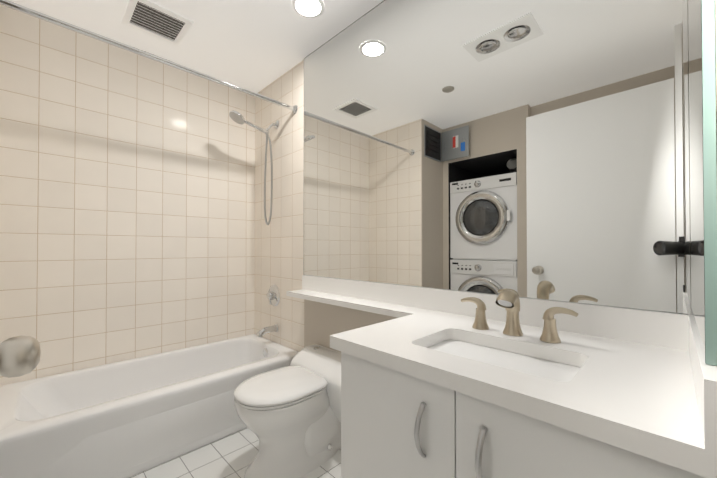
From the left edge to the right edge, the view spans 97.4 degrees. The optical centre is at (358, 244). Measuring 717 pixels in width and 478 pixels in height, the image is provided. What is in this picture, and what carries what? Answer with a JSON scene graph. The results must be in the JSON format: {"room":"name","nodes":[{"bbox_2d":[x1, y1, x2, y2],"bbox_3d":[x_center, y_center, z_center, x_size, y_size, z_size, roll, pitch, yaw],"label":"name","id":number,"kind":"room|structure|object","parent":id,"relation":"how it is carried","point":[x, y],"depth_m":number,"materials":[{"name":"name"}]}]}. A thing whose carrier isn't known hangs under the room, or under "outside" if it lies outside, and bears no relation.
{"room":"bathroom and laundry room","nodes":[
{"label":"bathroom and laundry room","id":0,"kind":"room"},
{"bbox_2d":[0,335,40,377],"bbox_3d":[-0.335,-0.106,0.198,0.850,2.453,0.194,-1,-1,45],"label":"door knob","id":1,"kind":"object","parent":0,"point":[20,355],"depth_m":0.47,"materials":[{"name":"brushed nickel"},{"name":"metal"}]},
{"bbox_2d":[9,0,383,92],"bbox_3d":[-0.585,-1.331,0.614,3.850,0.001,2.972,-1,-1,45],"label":"ceiling","id":2,"kind":"structure","parent":0,"point":[256,46],"depth_m":1.94,"materials":[{"name":"white paint"}]},
{"bbox_2d":[122,0,193,45],"bbox_3d":[-1.186,-1.313,1.859,0.300,0.011,0.300,-1,-1,45],"label":"ceiling vent","id":3,"kind":"object","parent":2,"relation":"in","point":[155,20],"depth_m":1.85,"materials":[{"name":"white"}]},
{"bbox_2d":[292,0,324,17],"bbox_3d":[-0.277,-1.315,1.738,0.179,0.008,0.179,-1,-1,45],"label":"recessed light","id":4,"kind":"object","parent":2,"relation":"in","point":[309,8],"depth_m":1.74,"materials":[{"name":"white"}]},
{"bbox_2d":[129,428,340,477],"bbox_3d":[-0.585,1.124,0.589,3.850,0.001,2.972,-1,-1,45],"label":"floor","id":5,"kind":"structure","parent":0,"point":[233,455],"depth_m":1.64,"materials":[{"name":"tile"}]},
{"bbox_2d":[0,334,298,477],"bbox_3d":[-1.160,0.948,1.940,0.725,0.380,1.466,-1,-1,45],"label":"bathtub","id":6,"kind":"object","parent":5,"relation":"on","point":[127,418],"depth_m":1.66,"materials":[{"name":"white ceramic"}]},
{"bbox_2d":[234,344,340,477],"bbox_3d":[-0.334,0.892,1.693,0.524,0.486,0.650,-1,-1,45],"label":"toilet","id":7,"kind":"object","parent":5,"relation":"on","point":[289,416],"depth_m":1.57,"materials":[{"name":"white ceramic"}]},
{"bbox_2d":[330,347,716,477],"bbox_3d":[0.434,0.733,0.937,0.812,0.789,0.646,-1,-1,45],"label":"bathroom vanity","id":8,"kind":"object","parent":5,"relation":"on","point":[434,384],"depth_m":0.74,"materials":[{"name":"white paint"}]},
{"bbox_2d":[330,307,716,470],"bbox_3d":[0.429,0.318,0.960,0.854,0.040,0.626,-1,-1,45],"label":"countertop","id":9,"kind":"structure","parent":8,"relation":"on","point":[658,397],"depth_m":0.70,"materials":[{"name":"white stone"}]},
{"bbox_2d":[418,335,581,382],"bbox_3d":[0.388,0.402,0.904,0.475,0.154,0.320,-1,-1,45],"label":"sink","id":10,"kind":"object","parent":9,"relation":"in","point":[548,366],"depth_m":0.94,"materials":[{"name":"white ceramic"}]},
{"bbox_2d":[461,290,577,342],"bbox_3d":[0.497,0.223,1.038,0.368,0.150,0.120,-1,-1,45],"label":"faucet","id":11,"kind":"object","parent":9,"relation":"on","point":[508,301],"depth_m":1.03,"materials":[{"name":"beige metal"}]},
{"bbox_2d":[0,0,716,385],"bbox_3d":[-0.546,-0.104,0.533,3.600,2.455,2.870,-1,-1,45],"label":"wall","id":12,"kind":"structure","parent":0,"point":[132,222],"depth_m":2.11,"materials":[{"name":"tile"}]},
{"bbox_2d":[0,0,297,113],"bbox_3d":[-0.980,-0.994,1.780,0.062,0.062,1.470,-1,-1,45],"label":"rail","id":13,"kind":"object","parent":12,"relation":"attached to","point":[56,21],"depth_m":1.59,"materials":[{"name":"silver metal"}]},
{"bbox_2d":[229,111,278,224],"bbox_3d":[-0.774,-0.566,2.345,0.116,0.830,0.372,-1,-1,45],"label":"shower head","id":14,"kind":"object","parent":12,"relation":"attached to","point":[237,117],"depth_m":2.39,"materials":[{"name":"silver metal"}]},
{"bbox_2d":[256,324,277,336],"bbox_3d":[-0.700,0.656,2.407,0.060,0.073,0.164,-1,-1,45],"label":"tub spout","id":15,"kind":"object","parent":12,"relation":"attached to","point":[265,330],"depth_m":2.39,"materials":[{"name":"silver metal"}]},
{"bbox_2d":[267,285,279,305],"bbox_3d":[-0.686,0.399,2.469,0.169,0.169,0.059,-1,-1,45],"label":"valve","id":16,"kind":"object","parent":12,"relation":"attached to","point":[273,295],"depth_m":2.45,"materials":[{"name":"silver metal"}]},
{"bbox_2d":[303,0,690,313],"bbox_3d":[0.278,-0.559,1.556,1.864,1.524,0.007,-1,-1,45],"label":"mirror","id":17,"kind":"object","parent":12,"relation":"attached to","point":[537,149],"depth_m":1.24,"materials":[{"name":"clear glass"}]},
{"bbox_2d":[688,0,716,365],"bbox_3d":[0.753,-0.558,0.700,0.014,1.504,0.534,-1,-1,45],"label":"mirror","id":18,"kind":"object","parent":12,"relation":"attached to","point":[702,139],"depth_m":0.51,"materials":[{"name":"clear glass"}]}
]}

